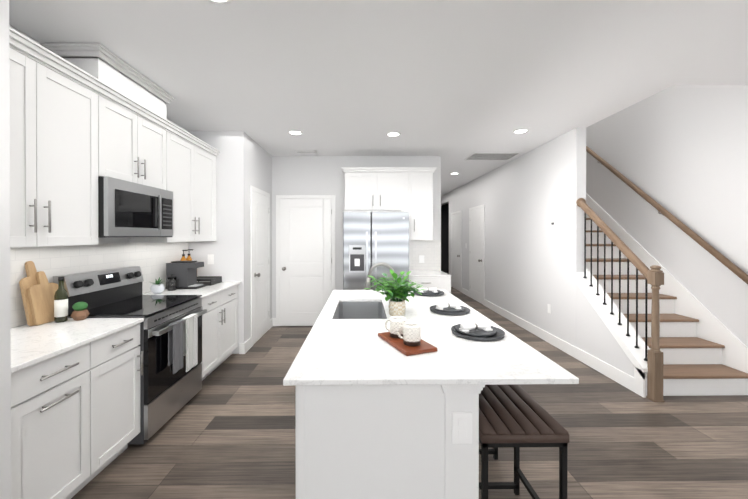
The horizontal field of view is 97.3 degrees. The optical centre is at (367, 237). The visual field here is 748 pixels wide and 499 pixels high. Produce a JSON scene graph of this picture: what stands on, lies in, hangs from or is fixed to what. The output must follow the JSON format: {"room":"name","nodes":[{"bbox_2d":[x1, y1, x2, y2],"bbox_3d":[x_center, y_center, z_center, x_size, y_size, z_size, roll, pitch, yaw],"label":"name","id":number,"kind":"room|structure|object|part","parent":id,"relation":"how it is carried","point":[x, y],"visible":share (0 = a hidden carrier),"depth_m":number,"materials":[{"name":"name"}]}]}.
{"room":"kitchen","nodes":[
{"label":"kitchen","id":0,"kind":"room"},
{"bbox_2d":[0,0,10,498],"bbox_3d":[-1.876,0.089,-1.867,0.830,2.720,6.490,0,0,-1],"label":"wall","id":1,"kind":"structure","parent":0,"point":[5,400],"depth_m":1.36,"materials":[{"name":"white paint"}]},
{"bbox_2d":[9,24,187,327],"bbox_3d":[-2.257,0.072,2.693,0.175,2.720,2.640,0,0,-1],"label":"wall","id":2,"kind":"structure","parent":0,"point":[111,240],"depth_m":2.76,"materials":[{"name":"white paint"}]},
{"bbox_2d":[9,27,219,250],"bbox_3d":[-1.973,-0.617,2.699,0.391,1.337,2.627,0,0,-1],"label":"upper cabinets","id":3,"kind":"object","parent":2,"relation":"attached to","point":[83,116],"depth_m":2.17,"materials":[{"name":"white wood"}]},
{"bbox_2d":[98,176,172,237],"bbox_3d":[-1.955,-0.206,2.615,0.422,0.415,0.765,0,0,-1],"label":"microwave","id":4,"kind":"object","parent":3,"relation":"attached to","point":[127,209],"visible":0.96,"depth_m":2.47,"materials":[{"name":"silver metal"}]},
{"bbox_3d":[-2.101,0.461,3.817,0.125,0.160,0.260,0,0,-1],"label":"soap","id":5,"kind":"object","parent":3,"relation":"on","visible":0},
{"bbox_2d":[180,250,187,260],"bbox_3d":[-2.091,0.262,3.756,0.078,0.237,0.066,0,0,-1],"label":"soap bottle","id":6,"kind":"object","parent":5,"relation":"on","point":[183,258],"visible":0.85,"depth_m":3.74,"materials":[{"name":"orange glass"}]},
{"bbox_2d":[186,249,192,260],"bbox_3d":[-2.093,0.262,3.876,0.078,0.237,0.066,0,0,-1],"label":"soap bottle","id":7,"kind":"object","parent":5,"relation":"on","point":[188,258],"visible":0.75,"depth_m":3.86,"materials":[{"name":"orange glass"}]},
{"bbox_2d":[188,131,271,353],"bbox_3d":[-1.943,0.064,4.637,0.850,2.720,1.240,0,0,-1],"label":"wall","id":8,"kind":"structure","parent":0,"point":[243,161],"depth_m":4.02,"materials":[{"name":"white paint"}]},
{"bbox_2d":[10,242,188,327],"bbox_3d":[-2.165,0.299,2.696,0.008,0.494,2.635,0,0,-1],"label":"backsplash","id":9,"kind":"structure","parent":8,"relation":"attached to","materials":[{"name":"tile"}]},
{"bbox_2d":[208,255,213,263],"bbox_3d":[-1.910,0.272,4.013,0.075,0.120,0.008,0,0,-1],"label":"light switch","id":10,"kind":"object","parent":8,"relation":"attached to","point":[210,259],"visible":1,"depth_m":4.01,"materials":[{"name":"white plastic"}]},
{"bbox_2d":[239,343,242,353],"bbox_3d":[-1.535,1.362,4.019,0.050,0.130,0.015,0,0,-1],"label":"baseboard","id":11,"kind":"structure","parent":8,"relation":"attached to","point":[240,348],"depth_m":4.01,"materials":[{"name":"white wood"}]},
{"bbox_2d":[243,337,251,353],"bbox_3d":[-1.504,1.361,4.137,0.015,0.130,0.250,0,0,-1],"label":"baseboard","id":12,"kind":"structure","parent":8,"relation":"attached to","point":[247,345],"depth_m":4.11,"materials":[{"name":"white"}]},
{"bbox_2d":[250,186,269,345],"bbox_3d":[-1.475,0.377,4.679,0.086,2.095,0.836,0,0,-1],"label":"door","id":13,"kind":"structure","parent":8,"relation":"in","point":[260,259],"depth_m":4.62,"materials":[{"name":"white wood"}]},
{"bbox_2d":[272,156,440,317],"bbox_3d":[-0.596,0.062,5.338,3.560,2.720,0.130,0,0,-1],"label":"wall","id":14,"kind":"structure","parent":0,"point":[308,175],"depth_m":5.27,"materials":[{"name":"white paint"}]},
{"bbox_2d":[276,195,334,325],"bbox_3d":[-0.983,0.375,5.227,0.944,2.096,0.086,0,0,-1],"label":"pantry door","id":15,"kind":"structure","parent":14,"relation":"in","point":[305,256],"depth_m":5.25,"materials":[{"name":"white wood"}]},
{"bbox_2d":[410,240,440,270],"bbox_3d":[0.889,0.291,5.285,0.585,0.492,0.012,0,0,-1],"label":"backsplash","id":16,"kind":"structure","parent":14,"relation":"attached to","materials":[{"name":"tile"}]},
{"bbox_2d":[9,0,747,195],"bbox_3d":[0.632,-1.391,3.412,5.970,0.200,17.240,0,0,-1],"label":"ceiling","id":17,"kind":"structure","parent":0,"point":[453,84],"depth_m":2.41,"materials":[{"name":"white paint"}]},
{"bbox_2d":[207,0,232,4],"bbox_3d":[-0.796,-1.280,1.720,0.183,0.008,0.183,0,0,-1],"label":"recessed light","id":18,"kind":"object","parent":17,"relation":"in","point":[222,2],"visible":1,"depth_m":1.79,"materials":[{"name":"white plastic"}]},
{"bbox_2d":[288,130,302,134],"bbox_3d":[-0.888,-1.288,4.065,0.183,0.008,0.183,0,0,-1],"label":"recessed light","id":19,"kind":"object","parent":17,"relation":"in","point":[294,132],"visible":1,"depth_m":4.05,"materials":[{"name":"white plastic"}]},
{"bbox_2d":[295,151,317,153],"bbox_3d":[-0.922,-1.292,5.004,0.320,0.008,0.160,0,0,-1],"label":"ceiling vent","id":20,"kind":"object","parent":17,"relation":"in","point":[306,152],"visible":0.98,"depth_m":5.02,"materials":[{"name":"white metal"}]},
{"bbox_2d":[386,132,400,136],"bbox_3d":[0.328,-1.289,4.129,0.183,0.008,0.183,0,0,-1],"label":"recessed light","id":21,"kind":"object","parent":17,"relation":"in","point":[392,134],"visible":1,"depth_m":4.13,"materials":[{"name":"white plastic"}]},
{"bbox_2d":[464,152,520,160],"bbox_3d":[1.995,-1.293,5.294,0.740,0.008,0.510,0,0,-1],"label":"ceiling vent","id":22,"kind":"object","parent":17,"relation":"in","point":[487,156],"visible":1,"depth_m":5.29,"materials":[{"name":"white metal"}]},
{"bbox_2d":[513,129,528,133],"bbox_3d":[1.870,-1.288,4.007,0.183,0.008,0.183,0,0,-1],"label":"recessed light","id":23,"kind":"object","parent":17,"relation":"in","point":[518,131],"visible":1,"depth_m":4.01,"materials":[{"name":"white plastic"}]},
{"bbox_2d":[71,287,747,498],"bbox_3d":[0.632,1.459,3.423,5.970,0.060,17.240,0,0,-1],"label":"floor","id":24,"kind":"structure","parent":0,"point":[227,431],"depth_m":2.27,"materials":[{"name":"brown wood"}]},
{"bbox_2d":[11,343,96,498],"bbox_3d":[-1.844,1.005,1.608,0.623,0.859,0.428,0,0,-1],"label":"base cabinet","id":25,"kind":"object","parent":24,"relation":"on","point":[54,402],"depth_m":1.62,"materials":[{"name":"white wood"}]},
{"bbox_2d":[11,319,143,374],"bbox_3d":[-1.829,0.562,1.809,0.640,0.024,0.849,0,0,-1],"label":"countertop","id":26,"kind":"structure","parent":25,"relation":"on","point":[30,345],"depth_m":1.82,"materials":[{"name":"white stone"}]},
{"bbox_2d":[19,261,37,325],"bbox_3d":[-2.105,0.349,2.086,0.094,0.398,0.150,0,0,-1],"label":"cutting board","id":27,"kind":"object","parent":26,"relation":"on","point":[28,281],"visible":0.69,"depth_m":2.03,"materials":[{"name":"brown wood"}]},
{"bbox_2d":[27,271,57,325],"bbox_3d":[-2.077,0.383,2.122,0.081,0.329,0.190,0,0,-1],"label":"cutting board","id":28,"kind":"object","parent":26,"relation":"on","point":[41,293],"visible":0.9,"depth_m":2.10,"materials":[{"name":"brown wood"}]},
{"bbox_2d":[54,277,67,322],"bbox_3d":[-1.988,0.403,2.138,0.066,0.290,0.066,0,0,-1],"label":"wine bottle","id":29,"kind":"object","parent":26,"relation":"on","point":[61,304],"visible":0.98,"depth_m":2.12,"materials":[{"name":"green glass"}]},
{"bbox_2d":[71,302,89,320],"bbox_3d":[-1.909,0.489,2.189,0.093,0.118,0.093,0,0,-1],"label":"cactus pot","id":30,"kind":"object","parent":26,"relation":"on","point":[81,312],"visible":1,"depth_m":2.17,"materials":[{"name":"brown ceramic"}]},
{"bbox_2d":[97,323,142,474],"bbox_3d":[-1.849,1.004,2.028,0.623,0.859,0.412,0,0,-1],"label":"base cabinet","id":31,"kind":"object","parent":24,"relation":"on","point":[118,356],"depth_m":2.03,"materials":[{"name":"white wood"}]},
{"bbox_2d":[53,266,206,444],"bbox_3d":[-1.784,0.848,2.618,0.710,1.168,0.757,0,0,-1],"label":"range","id":32,"kind":"object","parent":24,"relation":"on","point":[170,345],"visible":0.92,"depth_m":2.47,"materials":[{"name":"silver metal"}]},
{"bbox_2d":[125,283,240,379],"bbox_3d":[-1.866,0.998,3.509,0.623,0.859,1.019,0,0,-1],"label":"base cabinet","id":33,"kind":"object","parent":24,"relation":"on","point":[220,322],"depth_m":3.45,"materials":[{"name":"white wood"}]},
{"bbox_2d":[145,283,236,298],"bbox_3d":[-1.849,0.556,3.507,0.640,0.024,1.020,0,0,-1],"label":"countertop","id":34,"kind":"structure","parent":33,"relation":"on","point":[205,291],"depth_m":3.31,"materials":[{"name":"white stone"}]},
{"bbox_2d":[150,277,164,293],"bbox_3d":[-2.030,0.467,3.189,0.173,0.153,0.165,0,0,-1],"label":"succulent pot","id":35,"kind":"object","parent":34,"relation":"on","point":[158,287],"visible":1,"depth_m":3.16,"materials":[{"name":"grey ceramic"}]},
{"bbox_2d":[167,274,178,290],"bbox_3d":[-1.991,0.461,3.373,0.107,0.165,0.084,0,0,-1],"label":"press","id":36,"kind":"object","parent":34,"relation":"on","point":[172,282],"visible":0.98,"depth_m":3.34,"materials":[{"name":"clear glass"}]},
{"bbox_2d":[166,261,205,288],"bbox_3d":[-1.945,0.400,3.543,0.320,0.285,0.200,0,0,-1],"label":"coffee maker","id":37,"kind":"object","parent":34,"relation":"on","point":[185,272],"visible":0.98,"depth_m":3.44,"materials":[{"name":"grey metal"}]},
{"bbox_2d":[197,276,221,285],"bbox_3d":[-1.888,0.506,3.820,0.280,0.070,0.280,0,0,-1],"label":"tray","id":38,"kind":"object","parent":34,"relation":"on","point":[213,280],"visible":0.79,"depth_m":3.85,"materials":[{"name":"black plastic"}]},
{"bbox_2d":[343,212,408,289],"bbox_3d":[0.118,0.536,4.851,0.906,1.773,0.805,0,0,-1],"label":"fridge","id":39,"kind":"object","parent":24,"relation":"on","point":[370,239],"visible":0.52,"depth_m":4.50,"materials":[{"name":"silver metal"}]},
{"bbox_2d":[295,387,482,498],"bbox_3d":[0.076,1.002,2.347,0.749,0.860,2.108,0,0,-1],"label":"kitchen island","id":40,"kind":"object","parent":24,"relation":"on","point":[376,417],"depth_m":1.31,"materials":[{"name":"white wood"}]},
{"bbox_2d":[283,291,578,386],"bbox_3d":[0.239,0.561,2.348,1.156,0.025,2.134,0,0,-1],"label":"island countertop","id":41,"kind":"structure","parent":40,"relation":"on","point":[335,352],"depth_m":1.51,"materials":[{"name":"white stone"}]},
{"bbox_2d":[335,299,382,318],"bbox_3d":[-0.056,0.679,2.562,0.401,0.237,0.732,0,0,-1],"label":"sink","id":42,"kind":"object","parent":41,"relation":"in","point":[348,308],"depth_m":2.91,"materials":[{"name":"grey metal"}]},
{"bbox_2d":[363,263,394,298],"bbox_3d":[0.102,0.373,2.587,0.262,0.348,0.083,0,0,-1],"label":"faucet","id":43,"kind":"object","parent":41,"relation":"on","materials":[{"name":"silver metal"}]},
{"bbox_2d":[364,269,425,315],"bbox_3d":[0.201,0.390,2.335,0.463,0.315,0.442,0,0,-1],"label":"potted plant","id":44,"kind":"object","parent":41,"relation":"on","point":[397,295],"visible":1,"depth_m":2.27,"materials":[{"name":"green plant"}]},
{"bbox_2d":[378,332,436,355],"bbox_3d":[0.198,0.540,1.704,0.172,0.018,0.330,0,0,-22],"label":"serving board","id":45,"kind":"object","parent":41,"relation":"on","point":[406,350],"visible":0.6,"depth_m":1.60,"materials":[{"name":"brown wood"}]},
{"bbox_2d":[385,316,405,338],"bbox_3d":[0.149,0.481,1.769,0.120,0.100,0.086,0,0,24],"label":"mug","id":46,"kind":"object","parent":45,"relation":"on","point":[396,322],"visible":0.77,"depth_m":1.73,"materials":[{"name":"white ceramic"}]},
{"bbox_2d":[397,322,420,345],"bbox_3d":[0.206,0.481,1.643,0.120,0.100,0.086,0,0,14],"label":"mug","id":47,"kind":"object","parent":45,"relation":"on","point":[411,334],"visible":1,"depth_m":1.61,"materials":[{"name":"white ceramic"}]},
{"bbox_2d":[414,290,443,295],"bbox_3d":[0.589,0.533,3.149,0.291,0.021,0.291,0,0,-1],"label":"charger plate","id":48,"kind":"object","parent":41,"relation":"on","point":[441,293],"visible":0.48,"depth_m":3.03,"materials":[{"name":"grey ceramic"}]},
{"bbox_2d":[416,290,439,293],"bbox_3d":[0.579,0.525,3.149,0.224,0.019,0.224,0,0,-1],"label":"salad plate","id":49,"kind":"object","parent":48,"relation":"on","point":[428,292],"visible":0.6,"depth_m":3.13,"materials":[{"name":"grey ceramic"}]},
{"bbox_2d":[418,287,437,292],"bbox_3d":[0.580,0.504,3.149,0.178,0.045,0.056,0,0,-13],"label":"napkin","id":50,"kind":"object","parent":49,"relation":"on","point":[433,289],"visible":0.94,"depth_m":3.14,"materials":[{"name":"white fabric"}]},
{"bbox_2d":[430,305,469,314],"bbox_3d":[0.608,0.536,2.429,0.291,0.021,0.291,0,0,-1],"label":"charger plate","id":51,"kind":"object","parent":41,"relation":"on","point":[466,310],"visible":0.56,"depth_m":2.33,"materials":[{"name":"grey ceramic"}]},
{"bbox_2d":[433,305,463,312],"bbox_3d":[0.598,0.528,2.429,0.224,0.019,0.224,0,0,-1],"label":"salad plate","id":52,"kind":"object","parent":51,"relation":"on","point":[450,310],"visible":0.69,"depth_m":2.38,"materials":[{"name":"grey ceramic"}]},
{"bbox_2d":[436,302,460,309],"bbox_3d":[0.599,0.507,2.429,0.178,0.045,0.056,0,0,-13],"label":"napkin","id":53,"kind":"object","parent":52,"relation":"on","point":[441,306],"visible":1,"depth_m":2.42,"materials":[{"name":"white fabric"}]},
{"bbox_2d":[451,323,504,340],"bbox_3d":[0.625,0.538,1.869,0.291,0.021,0.291,0,0,-1],"label":"charger plate","id":54,"kind":"object","parent":41,"relation":"on","point":[499,334],"visible":0.54,"depth_m":1.79,"materials":[{"name":"grey ceramic"}]},
{"bbox_2d":[455,324,496,336],"bbox_3d":[0.615,0.530,1.869,0.224,0.019,0.224,0,0,-1],"label":"salad plate","id":55,"kind":"object","parent":54,"relation":"on","point":[478,333],"visible":0.67,"depth_m":1.82,"materials":[{"name":"grey ceramic"}]},
{"bbox_2d":[459,322,492,332],"bbox_3d":[0.616,0.509,1.869,0.178,0.045,0.056,0,0,-13],"label":"napkin","id":56,"kind":"object","parent":55,"relation":"on","point":[485,326],"visible":0.98,"depth_m":1.86,"materials":[{"name":"white fabric"}]},
{"bbox_2d":[341,167,450,293],"bbox_3d":[0.400,0.188,4.950,1.574,2.468,0.669,0,0,-1],"label":"kitchen cabinets","id":57,"kind":"object","parent":24,"relation":"on","point":[390,189],"visible":0.79,"depth_m":4.96,"materials":[{"name":"white wood"}]},
{"bbox_2d":[410,271,450,276],"bbox_3d":[0.893,0.550,4.970,0.585,0.024,0.625,0,0,-1],"label":"countertop","id":58,"kind":"structure","parent":57,"relation":"on","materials":[{"name":"stone"}]},
{"bbox_2d":[479,448,497,459],"bbox_3d":[0.659,1.123,2.342,0.370,0.619,0.460,0,0,-1],"label":"stool","id":59,"kind":"object","parent":24,"relation":"on","point":[494,451],"visible":0.02,"depth_m":2.12,"materials":[{"name":"black metal"}]},
{"bbox_2d":[479,384,568,498],"bbox_3d":[0.668,1.125,1.622,0.370,0.619,0.460,0,0,-1],"label":"stool","id":60,"kind":"object","parent":24,"relation":"on","point":[516,416],"visible":0.69,"depth_m":1.45,"materials":[{"name":"brown leather"}]},
{"bbox_3d":[0.668,1.153,1.622,0.360,0.564,0.450,0,0,-1],"label":"frame","id":61,"kind":"part","parent":60,"relation":"part of","materials":[{"name":"black metal"}]},
{"bbox_3d":[0.668,0.843,1.621,0.370,0.054,0.460,0,0,-1],"label":"seat","id":62,"kind":"part","parent":60,"relation":"part of","materials":[{"name":"brown leather"}]},
{"bbox_2d":[574,146,747,401],"bbox_3d":[2.946,-0.575,4.881,1.043,3.994,4.512,0,0,-1],"label":"stair","id":63,"kind":"structure","parent":24,"relation":"on","point":[651,325],"depth_m":3.37,"materials":[{"name":"brown wood"}]},
{"bbox_3d":[2.524,-0.040,3.403,0.110,0.840,0.993,0,0,-1],"label":"handrail","id":64,"kind":"part","parent":63,"relation":"part of","materials":[{"name":"brown wood"}]},
{"bbox_2d":[441,203,448,273],"bbox_3d":[2.879,0.036,11.938,1.015,2.720,0.006,0,0,-1],"label":"wall","id":65,"kind":"structure","parent":0,"point":[445,238],"depth_m":11.93,"materials":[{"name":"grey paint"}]},
{"bbox_2d":[441,127,585,346],"bbox_3d":[2.477,-1.238,7.907,0.115,5.300,8.055,0,0,-1],"label":"wall","id":66,"kind":"structure","parent":0,"point":[534,261],"depth_m":4.80,"materials":[{"name":"white paint"}]},
{"bbox_2d":[451,210,461,291],"bbox_3d":[2.364,0.361,8.905,0.086,2.095,1.016,0,0,-1],"label":"hall door","id":67,"kind":"structure","parent":66,"relation":"in","point":[456,250],"depth_m":8.83,"materials":[{"name":"white wood"}]},
{"bbox_2d":[461,287,468,296],"bbox_3d":[2.409,1.346,8.084,0.015,0.130,0.600,0,0,-1],"label":"baseboard","id":68,"kind":"structure","parent":66,"relation":"attached to","point":[464,291],"depth_m":8.06,"materials":[{"name":"white"}]},
{"bbox_2d":[469,204,484,304],"bbox_3d":[2.383,0.367,7.290,0.086,2.095,0.946,0,0,-1],"label":"hall door","id":69,"kind":"structure","parent":66,"relation":"in","point":[476,251],"depth_m":7.21,"materials":[{"name":"white wood"}]},
{"bbox_2d":[550,221,556,226],"bbox_3d":[2.449,-0.174,4.328,0.022,0.080,0.110,0,0,-1],"label":"thermostat","id":70,"kind":"object","parent":66,"relation":"attached to","point":[553,223],"visible":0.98,"depth_m":4.31,"materials":[{"name":"white plastic"}]},
{"bbox_2d":[484,299,633,391],"bbox_3d":[2.447,1.358,4.919,0.015,0.130,3.770,0,0,-1],"label":"baseboard","id":71,"kind":"structure","parent":66,"relation":"attached to","point":[624,379],"depth_m":3.93,"materials":[{"name":"white wood"}]},
{"bbox_2d":[586,85,747,346],"bbox_3d":[3.552,-1.221,3.447,0.130,5.300,17.000,0,0,-1],"label":"wall","id":72,"kind":"structure","parent":0,"point":[680,152],"depth_m":3.57,"materials":[{"name":"white paint"}]}
]}

